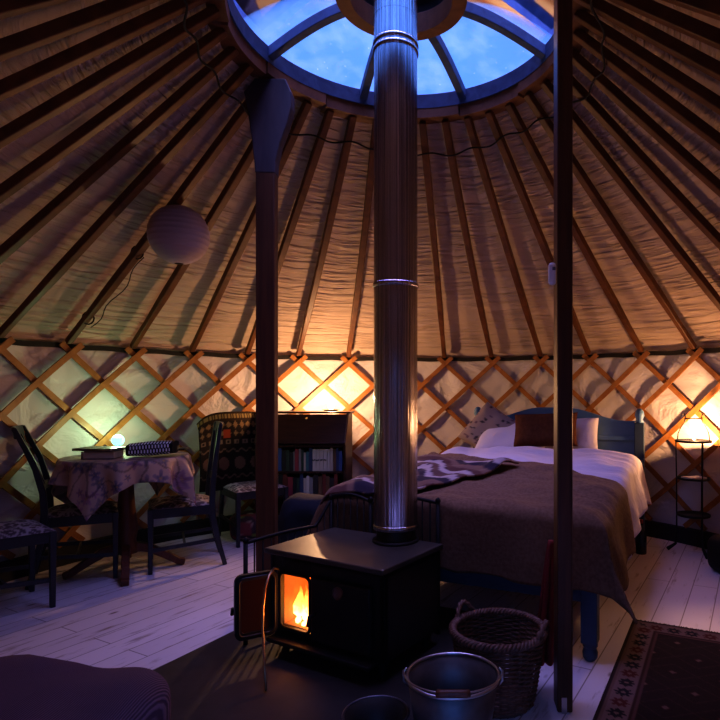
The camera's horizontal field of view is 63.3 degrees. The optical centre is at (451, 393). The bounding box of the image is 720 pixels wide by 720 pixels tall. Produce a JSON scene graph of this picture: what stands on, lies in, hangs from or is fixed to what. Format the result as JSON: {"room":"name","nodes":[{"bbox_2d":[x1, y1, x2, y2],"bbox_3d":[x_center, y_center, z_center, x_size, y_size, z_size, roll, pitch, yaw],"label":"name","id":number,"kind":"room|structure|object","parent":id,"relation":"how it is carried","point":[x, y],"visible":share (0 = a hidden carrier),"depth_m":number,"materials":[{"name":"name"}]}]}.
{"room":"traditional dwelling","nodes":[
{"label":"traditional dwelling","id":0,"kind":"room"},
{"bbox_2d":[0,0,719,357],"bbox_3d":[-0.268,-1.117,3.048,5.704,1.564,5.704,0,0,-20],"label":"ceiling","id":1,"kind":"structure","parent":0,"point":[54,316],"depth_m":4.13,"materials":[{"name":"fabric"}]},
{"bbox_2d":[0,0,71,19],"bbox_3d":[-1.540,-1.125,1.723,0.055,1.529,1.878,0,0,44],"label":"rafter","id":2,"kind":"object","parent":1,"relation":"attached to","point":[8,8],"visible":1,"depth_m":1.85,"materials":[{"name":"brown wood"}]},
{"bbox_2d":[0,0,159,61],"bbox_3d":[-1.762,-1.125,1.980,1.878,1.529,0.058,0,0,-36],"label":"rafter","id":3,"kind":"object","parent":1,"relation":"attached to","point":[18,43],"visible":1,"depth_m":2.17,"materials":[{"name":"brown wood"}]},
{"bbox_2d":[0,0,208,101],"bbox_3d":[-1.918,-1.125,2.243,1.878,1.529,0.053,0,0,-26],"label":"rafter","id":4,"kind":"object","parent":1,"relation":"attached to","point":[11,85],"visible":0.99,"depth_m":2.42,"materials":[{"name":"brown wood"}]},
{"bbox_2d":[0,4,220,148],"bbox_3d":[-2.034,-1.125,2.545,1.878,1.529,0.056,0,0,-16],"label":"rafter","id":5,"kind":"object","parent":1,"relation":"attached to","point":[140,55],"visible":1,"depth_m":2.65,"materials":[{"name":"brown wood"}]},
{"bbox_2d":[0,27,227,203],"bbox_3d":[-2.095,-1.125,2.864,1.878,1.529,0.054,0,0,-6],"label":"rafter","id":6,"kind":"object","parent":1,"relation":"attached to","point":[138,93],"visible":0.97,"depth_m":2.89,"materials":[{"name":"brown wood"}]},
{"bbox_2d":[0,46,238,263],"bbox_3d":[-2.100,-1.125,3.173,1.878,1.529,0.057,0,0,4],"label":"rafter","id":7,"kind":"object","parent":1,"relation":"attached to","point":[203,76],"visible":0.99,"depth_m":3.14,"materials":[{"name":"brown wood"}]},
{"bbox_2d":[0,63,253,337],"bbox_3d":[-2.050,-1.125,3.491,1.878,1.529,0.062,0,0,14],"label":"rafter","id":8,"kind":"object","parent":1,"relation":"attached to","point":[218,98],"visible":1,"depth_m":3.44,"materials":[{"name":"brown wood"}]},
{"bbox_2d":[65,76,266,343],"bbox_3d":[-1.945,-1.125,3.797,1.877,1.529,0.052,0,0,24],"label":"rafter","id":9,"kind":"object","parent":1,"relation":"attached to","point":[240,115],"visible":0.79,"depth_m":3.71,"materials":[{"name":"brown wood"}]},
{"bbox_2d":[82,246,143,327],"bbox_3d":[-2.358,-0.739,3.986,0.596,0.535,0.052,0,0,24],"label":"cable","id":10,"kind":"object","parent":9,"relation":"attached to","point":[133,246],"visible":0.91,"depth_m":3.98,"materials":[{"name":"black plastic"}]},
{"bbox_2d":[146,204,209,264],"bbox_3d":[-1.772,-1.040,3.724,0.376,0.392,0.376,0,0,17],"label":"paper lantern","id":11,"kind":"object","parent":9,"relation":"hanging from","point":[176,233],"visible":1,"depth_m":3.60,"materials":[{"name":"grey"}]},
{"bbox_2d":[130,141,253,348],"bbox_3d":[-1.788,-1.125,4.079,1.878,1.529,0.053,0,0,34],"label":"rafter","id":12,"kind":"object","parent":1,"relation":"attached to","point":[247,158],"visible":0.59,"depth_m":4.00,"materials":[{"name":"brown wood"}]},
{"bbox_2d":[189,100,311,351],"bbox_3d":[-1.588,-1.125,4.325,1.878,1.529,0.053,0,0,44],"label":"rafter","id":13,"kind":"object","parent":1,"relation":"attached to","point":[301,116],"visible":0.84,"depth_m":4.30,"materials":[{"name":"brown wood"}]},
{"bbox_2d":[245,109,333,353],"bbox_3d":[-1.342,-1.125,4.538,0.053,1.529,1.878,0,0,-36],"label":"rafter","id":14,"kind":"object","parent":1,"relation":"attached to","point":[317,148],"visible":0.79,"depth_m":4.18,"materials":[{"name":"brown wood"}]},
{"bbox_2d":[296,115,356,355],"bbox_3d":[-1.069,-1.125,4.701,0.054,1.529,1.878,0,0,-26],"label":"rafter","id":15,"kind":"object","parent":1,"relation":"attached to","point":[344,155],"visible":1,"depth_m":4.46,"materials":[{"name":"brown wood"}]},
{"bbox_2d":[346,120,373,356],"bbox_3d":[-0.764,-1.125,4.817,0.062,1.529,1.878,0,0,-16],"label":"rafter","id":16,"kind":"object","parent":1,"relation":"attached to","point":[370,171],"visible":0.86,"depth_m":4.64,"materials":[{"name":"brown wood"}]},
{"bbox_2d":[419,121,445,357],"bbox_3d":[-0.135,-1.125,4.880,0.054,1.529,1.878,0,0,4],"label":"rafter","id":17,"kind":"object","parent":1,"relation":"attached to","point":[422,124],"visible":1,"depth_m":4.58,"materials":[{"name":"brown wood"}]},
{"bbox_2d":[442,119,492,356],"bbox_3d":[0.167,-1.125,4.833,0.060,1.529,1.878,0,0,14],"label":"rafter","id":18,"kind":"object","parent":1,"relation":"attached to","point":[450,150],"visible":1,"depth_m":4.56,"materials":[{"name":"brown wood"}]},
{"bbox_2d":[183,0,605,156],"bbox_3d":[-0.263,-1.718,3.151,2.103,0.058,1.917,0,0,-5],"label":"cord","id":19,"kind":"object","parent":18,"relation":"attached to","point":[185,1],"visible":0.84,"depth_m":3.26,"materials":[{"name":"black plastic"}]},
{"bbox_2d":[464,116,542,355],"bbox_3d":[0.483,-1.125,4.725,0.053,1.529,1.878,0,0,24],"label":"rafter","id":20,"kind":"object","parent":1,"relation":"attached to","point":[478,154],"visible":1,"depth_m":4.47,"materials":[{"name":"brown wood"}]},
{"bbox_2d":[485,110,590,354],"bbox_3d":[0.760,-1.125,4.571,0.053,1.529,1.878,0,0,34],"label":"rafter","id":21,"kind":"object","parent":1,"relation":"attached to","point":[502,145],"visible":0.81,"depth_m":4.22,"materials":[{"name":"brown wood"}]},
{"bbox_2d":[505,103,643,351],"bbox_3d":[1.011,-1.125,4.367,0.055,1.529,1.878,0,0,44],"label":"rafter","id":22,"kind":"object","parent":1,"relation":"attached to","point":[519,124],"visible":0.9,"depth_m":4.29,"materials":[{"name":"brown wood"}]},
{"bbox_2d":[524,91,696,348],"bbox_3d":[1.225,-1.125,4.119,1.878,1.529,0.059,0,0,-36],"label":"rafter","id":23,"kind":"object","parent":1,"relation":"attached to","point":[580,174],"visible":0.97,"depth_m":4.05,"materials":[{"name":"brown wood"}]},
{"bbox_2d":[540,79,719,310],"bbox_3d":[1.388,-1.125,3.844,1.878,1.529,0.060,0,0,-26],"label":"rafter","id":24,"kind":"object","parent":1,"relation":"attached to","point":[581,129],"visible":0.94,"depth_m":3.74,"materials":[{"name":"brown wood"}]},
{"bbox_2d":[573,76,719,249],"bbox_3d":[1.498,-1.125,3.554,1.878,1.529,0.052,0,0,-16],"label":"rafter","id":25,"kind":"object","parent":1,"relation":"attached to","point":[579,91],"visible":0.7,"depth_m":3.44,"materials":[{"name":"brown wood"}]},
{"bbox_2d":[573,50,719,196],"bbox_3d":[1.560,-1.125,3.234,1.878,1.529,0.053,0,0,-6],"label":"rafter","id":26,"kind":"object","parent":1,"relation":"attached to","point":[602,82],"visible":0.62,"depth_m":3.17,"materials":[{"name":"brown wood"}]},
{"bbox_2d":[573,30,719,150],"bbox_3d":[1.563,-1.125,2.895,1.878,1.529,0.054,0,0,5],"label":"rafter","id":27,"kind":"object","parent":1,"relation":"attached to","point":[617,64],"visible":0.88,"depth_m":2.92,"materials":[{"name":"brown wood"}]},
{"bbox_2d":[573,0,719,80],"bbox_3d":[1.408,-1.125,2.296,1.878,1.529,0.053,0,0,24],"label":"rafter","id":28,"kind":"object","parent":1,"relation":"attached to","point":[658,38],"visible":0.98,"depth_m":2.50,"materials":[{"name":"brown wood"}]},
{"bbox_2d":[574,10,719,114],"bbox_3d":[1.513,-1.125,2.598,1.878,1.529,0.054,0,0,14],"label":"rafter","id":29,"kind":"object","parent":1,"relation":"attached to","point":[694,89],"visible":0.98,"depth_m":2.72,"materials":[{"name":"brown wood"}]},
{"bbox_2d":[608,0,719,49],"bbox_3d":[1.251,-1.125,2.016,1.878,1.529,0.053,0,0,34],"label":"rafter","id":30,"kind":"object","parent":1,"relation":"attached to","point":[706,33],"visible":1,"depth_m":2.25,"materials":[{"name":"brown wood"}]},
{"bbox_2d":[662,0,719,20],"bbox_3d":[1.052,-1.125,1.771,1.878,1.529,0.052,0,0,44],"label":"rafter","id":31,"kind":"object","parent":1,"relation":"attached to","point":[709,8],"visible":1,"depth_m":1.94,"materials":[{"name":"brown wood"}]},
{"bbox_2d":[0,345,719,561],"bbox_3d":[-0.270,0.427,3.072,5.690,1.625,5.643,0,0,-5],"label":"wall","id":32,"kind":"structure","parent":0,"point":[71,383],"depth_m":4.92,"materials":[{"name":"fabric"}]},
{"bbox_2d":[0,515,716,581],"bbox_3d":[-0.270,1.175,3.072,5.609,0.130,5.563,0,0,-5],"label":"baseboard","id":33,"kind":"structure","parent":32,"relation":"attached to","point":[688,536],"depth_m":4.68,"materials":[{"name":"black wood"}]},
{"bbox_2d":[0,338,719,361],"bbox_3d":[-0.270,-0.348,3.072,5.626,0.046,5.579,0,0,-5],"label":"trim","id":34,"kind":"structure","parent":32,"relation":"attached to","point":[18,342],"depth_m":5.09,"materials":[{"name":"black wood"}]},
{"bbox_2d":[0,336,719,559],"bbox_3d":[-0.284,0.367,3.240,5.617,1.496,5.243,0,0,-5],"label":"lattice","id":35,"kind":"object","parent":32,"relation":"attached to","point":[70,353],"visible":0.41,"depth_m":4.84,"materials":[{"name":"brown wood"}]},
{"bbox_2d":[0,531,719,719],"bbox_3d":[-0.268,1.280,3.048,5.800,0.080,5.800,0,0,-5],"label":"floor","id":36,"kind":"structure","parent":0,"point":[167,614],"depth_m":3.32,"materials":[{"name":"white wood"}]},
{"bbox_2d":[0,519,56,607],"bbox_3d":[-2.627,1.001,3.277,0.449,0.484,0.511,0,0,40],"label":"dining chair","id":37,"kind":"object","parent":36,"relation":"on","point":[19,533],"visible":1,"depth_m":3.30,"materials":[{"name":"wood"}]},
{"bbox_2d":[11,425,118,589],"bbox_3d":[-2.607,0.728,3.886,0.603,1.031,0.449,0,0,-30],"label":"dining chair","id":38,"kind":"object","parent":36,"relation":"on","point":[62,515],"visible":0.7,"depth_m":3.79,"materials":[{"name":"wood"}]},
{"bbox_2d":[0,654,170,719],"bbox_3d":[-1.190,0.995,1.420,0.840,0.490,0.600,0,0,4],"label":"footstool","id":39,"kind":"object","parent":36,"relation":"on","point":[32,687],"visible":1,"depth_m":1.49,"materials":[{"name":"purple fabric"}]},
{"bbox_2d":[62,485,184,586],"bbox_3d":[-2.270,0.840,4.000,0.780,0.793,0.780,0,0,0],"label":"round table","id":40,"kind":"object","parent":36,"relation":"on","point":[128,544],"visible":0.61,"depth_m":3.95,"materials":[{"name":"brown wood"}]},
{"bbox_2d":[48,451,196,521],"bbox_3d":[-2.280,0.614,4.002,0.885,0.358,0.922,0,0,41],"label":"tablecloth","id":41,"kind":"object","parent":40,"relation":"on","point":[87,484],"visible":0.81,"depth_m":3.66,"materials":[{"name":"fabric"}]},
{"bbox_2d":[81,449,123,458],"bbox_3d":[-2.349,0.408,3.860,0.200,0.050,0.160,0,0,-9],"label":"book","id":42,"kind":"object","parent":41,"relation":"on","point":[118,453],"visible":0.88,"depth_m":3.79,"materials":[{"name":"brown paper"}]},
{"bbox_2d":[72,446,125,450],"bbox_3d":[-2.386,0.374,3.900,0.270,0.016,0.190,0,0,6],"label":"book","id":43,"kind":"object","parent":42,"relation":"on","point":[90,448],"visible":0.89,"depth_m":3.83,"materials":[{"name":"grey paper"}]},
{"bbox_2d":[111,435,124,445],"bbox_3d":[-2.504,0.370,4.300,0.086,0.126,0.086,0,0,-5],"label":"globe lamp","id":44,"kind":"object","parent":41,"relation":"on","point":[117,440],"visible":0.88,"depth_m":4.27,"materials":[{"name":"grey glass"}]},
{"bbox_2d":[126,440,188,455],"bbox_3d":[-2.034,0.374,3.975,0.340,0.103,0.215,0,0,-7],"label":"case","id":45,"kind":"object","parent":41,"relation":"on","point":[149,448],"visible":1,"depth_m":3.87,"materials":[{"name":"fabric"}]},
{"bbox_2d":[147,421,226,574],"bbox_3d":[-1.947,0.728,4.219,0.511,1.031,0.449,0,0,-27],"label":"dining chair","id":46,"kind":"object","parent":36,"relation":"on","point":[175,505],"visible":0.94,"depth_m":4.11,"materials":[{"name":"wood"}]},
{"bbox_2d":[229,510,255,540],"bbox_3d":[-1.741,1.118,4.859,0.263,0.242,0.212,0,0,-11],"label":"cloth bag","id":47,"kind":"object","parent":36,"relation":"on","point":[248,518],"visible":0.53,"depth_m":4.77,"materials":[{"name":"fabric"}]},
{"bbox_2d":[218,419,287,547],"bbox_3d":[-1.729,0.728,4.932,0.450,1.031,0.511,0,0,-42],"label":"dining chair","id":48,"kind":"object","parent":36,"relation":"on","point":[238,491],"visible":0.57,"depth_m":4.73,"materials":[{"name":"wood"}]},
{"bbox_2d":[197,411,255,492],"bbox_3d":[-1.875,0.489,5.031,0.700,0.662,0.149,0,0,-42],"label":"throw","id":49,"kind":"object","parent":48,"relation":"on","point":[236,458],"visible":0.58,"depth_m":4.97,"materials":[{"name":"multicoloured fabric"}]},
{"bbox_2d":[244,79,294,571],"bbox_3d":[-1.093,-0.315,3.440,0.279,3.110,0.085,0,0,-1],"label":"support post","id":50,"kind":"object","parent":36,"relation":"on","point":[270,103],"visible":0.84,"depth_m":3.40,"materials":[{"name":"brown wood"}]},
{"bbox_2d":[205,0,590,124],"bbox_3d":[-0.268,-2.037,3.048,1.970,0.327,1.970,0,0,-5],"label":"wheel","id":51,"kind":"object","parent":50,"relation":"on","point":[267,61],"visible":0.81,"depth_m":3.41,"materials":[{"name":"brown wood"}]},
{"bbox_2d":[233,0,553,78],"bbox_3d":[-0.268,-2.160,3.048,1.910,0.199,1.910,0,0,-5],"label":"window","id":52,"kind":"structure","parent":51,"relation":"attached to","point":[538,13],"depth_m":3.21,"materials":[{"name":"glass"}]},
{"bbox_2d":[278,492,323,543],"bbox_3d":[-1.019,0.969,3.997,0.356,0.540,0.362,0,0,-5],"label":"pouffe","id":53,"kind":"object","parent":36,"relation":"on","point":[299,509],"visible":0.38,"depth_m":3.84,"materials":[{"name":"blue fabric"}]},
{"bbox_2d":[254,411,354,514],"bbox_3d":[-1.335,0.702,5.206,0.840,1.077,0.397,0,0,0],"label":"writing bureau","id":54,"kind":"object","parent":36,"relation":"on","point":[296,429],"visible":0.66,"depth_m":5.10,"materials":[{"name":"brown wood"}]},
{"bbox_2d":[278,447,285,470],"bbox_3d":[-1.523,0.585,5.138,0.037,0.201,0.142,0,0,0],"label":"book","id":55,"kind":"object","parent":54,"relation":"on","point":[280,449],"visible":0.52,"depth_m":5.07,"materials":[{"name":"blue paper"}]},
{"bbox_2d":[282,449,286,470],"bbox_3d":[-1.485,0.593,5.139,0.037,0.184,0.145,0,0,0],"label":"book","id":56,"kind":"object","parent":54,"relation":"on","point":[284,450],"visible":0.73,"depth_m":5.07,"materials":[{"name":"black paper"}]},
{"bbox_2d":[283,473,291,486],"bbox_3d":[-1.474,0.809,5.138,0.042,0.192,0.141,0,0,0],"label":"book","id":57,"kind":"object","parent":54,"relation":"on","point":[285,475],"visible":0.48,"depth_m":5.07,"materials":[{"name":"red paper"}]},
{"bbox_2d":[286,448,293,470],"bbox_3d":[-1.450,0.592,5.143,0.032,0.187,0.152,0,0,0],"label":"book","id":58,"kind":"object","parent":54,"relation":"on","point":[288,451],"visible":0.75,"depth_m":5.07,"materials":[{"name":"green paper"}]},
{"bbox_2d":[288,475,296,495],"bbox_3d":[-1.428,0.821,5.135,0.048,0.168,0.136,0,0,0],"label":"book","id":59,"kind":"object","parent":54,"relation":"on","point":[290,478],"visible":0.68,"depth_m":5.07,"materials":[{"name":"red paper"}]},
{"bbox_2d":[293,476,298,493],"bbox_3d":[-1.387,0.824,5.133,0.032,0.162,0.132,0,0,0],"label":"book","id":60,"kind":"object","parent":54,"relation":"on","point":[295,477],"visible":0.48,"depth_m":5.07,"materials":[{"name":"black paper"}]},
{"bbox_2d":[295,448,299,470],"bbox_3d":[-1.370,0.587,5.139,0.034,0.196,0.143,0,0,0],"label":"book","id":61,"kind":"object","parent":54,"relation":"on","point":[296,449],"visible":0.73,"depth_m":5.07,"materials":[{"name":"red paper"}]},
{"bbox_2d":[300,473,306,492],"bbox_3d":[-1.328,0.808,5.134,0.032,0.195,0.133,0,0,0],"label":"book","id":62,"kind":"object","parent":54,"relation":"on","point":[302,475],"visible":0.39,"depth_m":5.07,"materials":[{"name":"blue paper"}]},
{"bbox_2d":[301,448,307,470],"bbox_3d":[-1.320,0.590,5.138,0.021,0.190,0.142,0,0,0],"label":"book","id":63,"kind":"object","parent":54,"relation":"on","point":[304,449],"visible":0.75,"depth_m":5.07,"materials":[{"name":"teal paper"}]},
{"bbox_2d":[306,474,312,493],"bbox_3d":[-1.273,0.817,5.136,0.029,0.176,0.138,0,0,0],"label":"book","id":64,"kind":"object","parent":54,"relation":"on","point":[309,475],"visible":0.55,"depth_m":5.07,"materials":[{"name":"grey paper"}]},
{"bbox_2d":[278,471,342,472],"bbox_3d":[-1.335,0.695,5.220,0.760,0.018,0.330,0,0,0],"label":"shelf","id":65,"kind":"object","parent":54,"relation":"attached to","point":[278,471],"depth_m":5.05,"materials":[{"name":"brown wood"}]},
{"bbox_2d":[278,444,342,446],"bbox_3d":[-1.335,0.465,5.220,0.760,0.018,0.330,0,0,0],"label":"shelf","id":66,"kind":"object","parent":54,"relation":"attached to","point":[279,445],"depth_m":5.05,"materials":[{"name":"brown wood"}]},
{"bbox_2d":[309,447,315,470],"bbox_3d":[-1.247,0.583,5.146,0.030,0.204,0.158,0,0,0],"label":"book","id":67,"kind":"object","parent":54,"relation":"on","point":[310,448],"visible":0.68,"depth_m":5.07,"materials":[{"name":"blue paper"}]},
{"bbox_2d":[312,447,319,470],"bbox_3d":[-1.215,0.588,5.135,0.032,0.195,0.156,0,0,0],"label":"book","id":68,"kind":"object","parent":54,"relation":"on","point":[314,449],"visible":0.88,"depth_m":5.07,"materials":[{"name":"grey paper"}]},
{"bbox_2d":[313,473,321,493],"bbox_3d":[-1.204,0.811,5.137,0.042,0.188,0.139,0,0,0],"label":"book","id":69,"kind":"object","parent":54,"relation":"on","point":[315,476],"visible":0.54,"depth_m":5.07,"materials":[{"name":"black paper"}]},
{"bbox_2d":[316,448,320,470],"bbox_3d":[-1.183,0.588,5.135,0.032,0.195,0.156,0,0,0],"label":"book","id":70,"kind":"object","parent":54,"relation":"on","point":[317,449],"visible":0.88,"depth_m":5.07,"materials":[{"name":"grey paper"}]},
{"bbox_2d":[318,474,321,494],"bbox_3d":[-1.163,0.819,5.133,0.037,0.172,0.131,0,0,0],"label":"book","id":71,"kind":"object","parent":54,"relation":"on","point":[320,476],"visible":0.57,"depth_m":5.07,"materials":[{"name":"brown paper"}]},
{"bbox_2d":[320,448,324,470],"bbox_3d":[-1.150,0.588,5.135,0.032,0.195,0.157,0,0,0],"label":"book","id":72,"kind":"object","parent":54,"relation":"on","point":[321,449],"visible":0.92,"depth_m":5.07,"materials":[{"name":"grey paper"}]},
{"bbox_2d":[322,473,328,495],"bbox_3d":[-1.128,0.809,5.132,0.032,0.192,0.131,0,0,0],"label":"book","id":73,"kind":"object","parent":54,"relation":"on","point":[324,475],"visible":0.54,"depth_m":5.07,"materials":[{"name":"red paper"}]},
{"bbox_2d":[323,448,327,470],"bbox_3d":[-1.117,0.588,5.131,0.032,0.195,0.154,0,0,0],"label":"book","id":74,"kind":"object","parent":54,"relation":"on","point":[325,449],"visible":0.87,"depth_m":5.07,"materials":[{"name":"grey paper"}]},
{"bbox_2d":[322,402,339,410],"bbox_3d":[-1.125,0.119,5.340,0.170,0.088,0.170,0,0,-5],"label":"candle","id":75,"kind":"object","parent":54,"relation":"on","point":[330,404],"visible":0.91,"depth_m":5.32,"materials":[{"name":"grey wax"}]},
{"bbox_2d":[330,447,335,470],"bbox_3d":[-1.063,0.583,5.139,0.026,0.203,0.144,0,0,0],"label":"book","id":76,"kind":"object","parent":54,"relation":"on","point":[331,448],"visible":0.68,"depth_m":5.07,"materials":[{"name":"beige paper"}]},
{"bbox_2d":[334,473,340,485],"bbox_3d":[-1.026,0.808,5.138,0.032,0.193,0.143,0,0,0],"label":"book","id":77,"kind":"object","parent":54,"relation":"on","point":[337,476],"visible":0.5,"depth_m":5.07,"materials":[{"name":"red paper"}]},
{"bbox_2d":[336,447,341,470],"bbox_3d":[-1.012,0.584,5.140,0.021,0.203,0.147,0,0,0],"label":"book","id":78,"kind":"object","parent":54,"relation":"on","point":[338,448],"visible":0.68,"depth_m":5.07,"materials":[{"name":"blue paper"}]},
{"bbox_2d":[339,449,342,470],"bbox_3d":[-0.984,0.595,5.142,0.032,0.179,0.150,0,0,0],"label":"book","id":79,"kind":"object","parent":54,"relation":"on","point":[341,450],"visible":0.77,"depth_m":5.07,"materials":[{"name":"blue paper"}]},
{"bbox_2d":[154,606,521,719],"bbox_3d":[-0.583,1.228,2.557,1.300,0.024,1.750,0,0,25],"label":"hearth slab","id":80,"kind":"object","parent":36,"relation":"on","point":[222,678],"visible":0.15,"depth_m":2.43,"materials":[{"name":"stone"}]},
{"bbox_2d":[230,527,442,676],"bbox_3d":[-0.539,0.986,2.705,0.774,0.509,0.652,0,0,30],"label":"wood stove","id":81,"kind":"object","parent":80,"relation":"on","point":[369,603],"visible":0.97,"depth_m":2.58,"materials":[{"name":"metal"}]},
{"bbox_2d":[261,567,279,690],"bbox_3d":[-0.808,1.008,2.522,0.053,0.407,0.404,0,0,-9],"label":"poker","id":82,"kind":"object","parent":81,"relation":"hanging from","point":[273,568],"visible":1,"depth_m":2.49,"materials":[{"name":"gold metal"}]},
{"bbox_2d":[295,612,307,625],"bbox_3d":[-0.620,1.080,2.728,0.236,0.051,0.137,0,0,30],"label":"embers","id":83,"kind":"object","parent":81,"relation":"on","point":[298,619],"visible":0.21,"depth_m":2.73,"materials":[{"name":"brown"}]},
{"bbox_2d":[293,592,307,615],"bbox_3d":[-0.592,0.972,2.764,0.303,0.209,0.213,0,0,30],"label":"flames","id":84,"kind":"object","parent":83,"relation":"on","point":[300,606],"visible":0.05,"depth_m":2.74},
{"bbox_2d":[372,0,418,546],"bbox_3d":[-0.279,-0.914,2.850,0.230,3.291,0.230,0,0,-5],"label":"flue pipe","id":85,"kind":"object","parent":81,"relation":"on","point":[395,43],"visible":1,"depth_m":2.76,"materials":[{"name":"silver metal"}]},
{"bbox_2d":[364,0,442,12],"bbox_3d":[-0.268,-2.382,3.048,0.570,0.355,0.570,0,0,-5],"label":"flashing","id":86,"kind":"object","parent":85,"relation":"attached to","point":[431,4],"visible":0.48,"depth_m":3.30,"materials":[{"name":"black metal"}]},
{"bbox_2d":[242,492,440,644],"bbox_3d":[-0.549,0.882,3.008,0.967,0.715,0.403,0,0,-5],"label":"guard","id":87,"kind":"object","parent":80,"relation":"on","point":[369,500],"visible":0.42,"depth_m":2.98,"materials":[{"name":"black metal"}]},
{"bbox_2d":[341,695,409,719],"bbox_3d":[-0.251,1.136,1.900,0.225,0.160,0.225,0,0,-5],"label":"pan","id":88,"kind":"object","parent":80,"relation":"on","point":[373,707],"visible":1,"depth_m":1.98,"materials":[{"name":"metal"}]},
{"bbox_2d":[402,652,503,719],"bbox_3d":[0.004,1.079,1.938,0.344,0.321,0.348,0,0,0],"label":"metal bucket","id":89,"kind":"object","parent":36,"relation":"on","point":[444,685],"visible":1,"depth_m":1.98,"materials":[{"name":"metal"}]},
{"bbox_2d":[448,599,548,718],"bbox_3d":[0.188,1.062,2.320,0.403,0.357,0.403,0,0,5],"label":"wicker basket","id":90,"kind":"object","parent":36,"relation":"on","point":[515,696],"visible":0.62,"depth_m":2.22,"materials":[{"name":"brown wicker"}]},
{"bbox_2d":[535,540,553,665],"bbox_3d":[0.389,0.880,2.420,0.094,0.522,0.047,0,0,0],"label":"cloth","id":91,"kind":"object","parent":90,"relation":"attached to","point":[546,604],"visible":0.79,"depth_m":2.41,"materials":[{"name":"red fabric"}]},
{"bbox_2d":[440,407,644,661],"bbox_3d":[0.442,0.680,3.970,1.496,1.120,2.295,0,0,24],"label":"double bed","id":92,"kind":"object","parent":36,"relation":"on","point":[622,436],"visible":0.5,"depth_m":2.95,"materials":[{"name":"paint"}]},
{"bbox_3d":[0.442,0.790,3.970,1.360,0.300,2.120,0,0,24],"label":"mattress","id":93,"kind":"object","parent":92,"relation":"on","visible":0},
{"bbox_2d":[441,446,651,560],"bbox_3d":[0.414,0.670,3.864,1.646,0.511,1.708,0,0,24],"label":"duvet","id":94,"kind":"object","parent":93,"relation":"on","point":[626,469],"visible":0.29,"depth_m":4.04,"materials":[{"name":"grey fabric"}]},
{"bbox_2d":[306,452,637,623],"bbox_3d":[0.306,0.721,3.528,1.860,0.570,1.591,0,0,24],"label":"blanket","id":95,"kind":"object","parent":94,"relation":"on","point":[500,522],"visible":0.66,"depth_m":2.87,"materials":[{"name":"brown fabric"}]},
{"bbox_2d":[320,455,518,504],"bbox_3d":[-0.148,0.616,3.492,0.938,0.435,0.971,0,0,24],"label":"striped throw","id":96,"kind":"object","parent":95,"relation":"on","point":[432,470],"visible":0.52,"depth_m":3.46,"materials":[{"name":"fabric"}]},
{"bbox_2d":[458,401,514,447],"bbox_3d":[0.344,0.335,4.985,0.581,0.534,0.272,0,0,41],"label":"cushion","id":97,"kind":"object","parent":94,"relation":"on","point":[488,417],"visible":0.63,"depth_m":4.98,"materials":[{"name":"fabric"}]},
{"bbox_2d":[475,423,544,447],"bbox_3d":[0.509,0.390,4.835,0.620,0.289,0.320,0,0,24],"label":"pillow","id":98,"kind":"object","parent":94,"relation":"on","point":[501,436],"visible":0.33,"depth_m":4.80,"materials":[{"name":"grey fabric"}]},
{"bbox_2d":[514,412,577,446],"bbox_3d":[0.758,0.295,4.649,0.535,0.289,0.197,0,0,20],"label":"cushion","id":99,"kind":"object","parent":98,"relation":"on","point":[530,429],"visible":0.62,"depth_m":4.61,"materials":[{"name":"fabric"}]},
{"bbox_2d":[545,418,598,448],"bbox_3d":[0.981,0.365,4.784,0.500,0.330,0.244,0,0,23],"label":"pillow","id":100,"kind":"object","parent":93,"relation":"on","point":[586,428],"visible":0.34,"depth_m":4.68,"materials":[{"name":"grey fabric"}]},
{"bbox_2d":[554,0,572,713],"bbox_3d":[0.441,-0.235,2.268,0.060,2.950,0.094,0,0,0],"label":"support post","id":101,"kind":"object","parent":36,"relation":"on","point":[563,9],"visible":1,"depth_m":2.23,"materials":[{"name":"brown wood"}]},
{"bbox_2d":[548,263,555,284],"bbox_3d":[0.391,-0.465,2.228,0.030,0.088,0.033,0,0,0],"label":"wall thermostat","id":102,"kind":"object","parent":101,"relation":"attached to","point":[552,266],"visible":1,"depth_m":2.22,"materials":[{"name":"white plastic"}]},
{"bbox_2d":[635,519,646,554],"bbox_3d":[1.469,1.109,4.450,0.084,0.262,0.084,0,0,-5],"label":"bottle","id":103,"kind":"object","parent":36,"relation":"on","point":[641,538],"visible":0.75,"depth_m":4.42,"materials":[{"name":"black glass"}]},
{"bbox_2d":[593,619,719,719],"bbox_3d":[1.179,1.229,2.181,1.150,0.019,1.590,0,0,25],"label":"patterned rug","id":104,"kind":"object","parent":36,"relation":"on","point":[660,671],"visible":0.99,"depth_m":2.47,"materials":[{"name":"fabric"}]},
{"bbox_2d":[666,413,711,558],"bbox_3d":[1.873,0.696,4.438,0.349,1.089,0.332,0,0,0],"label":"plant stand","id":105,"kind":"object","parent":36,"relation":"on","point":[689,514],"visible":0.88,"depth_m":4.47,"materials":[{"name":"black metal"}]},
{"bbox_2d":[676,510,710,518],"bbox_3d":[1.885,0.945,4.470,0.248,0.018,0.248,0,0,0],"label":"shelf","id":106,"kind":"object","parent":105,"relation":"attached to","point":[689,514],"depth_m":4.48,"materials":[{"name":"black metal"}]},
{"bbox_2d":[676,475,710,481],"bbox_3d":[1.885,0.660,4.470,0.248,0.018,0.248,0,0,0],"label":"shelf","id":107,"kind":"object","parent":105,"relation":"attached to","point":[679,476],"depth_m":4.39,"materials":[{"name":"black metal"}]},
{"bbox_2d":[675,439,711,443],"bbox_3d":[1.885,0.370,4.470,0.268,0.018,0.268,0,0,0],"label":"shelf","id":108,"kind":"object","parent":105,"relation":"attached to","point":[698,441],"depth_m":4.41,"materials":[{"name":"black metal"}]},
{"bbox_2d":[707,534,719,570],"bbox_3d":[1.935,1.114,3.983,0.280,0.251,0.272,0,0,-17],"label":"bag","id":109,"kind":"object","parent":36,"relation":"on","point":[713,545],"visible":1,"depth_m":3.96,"materials":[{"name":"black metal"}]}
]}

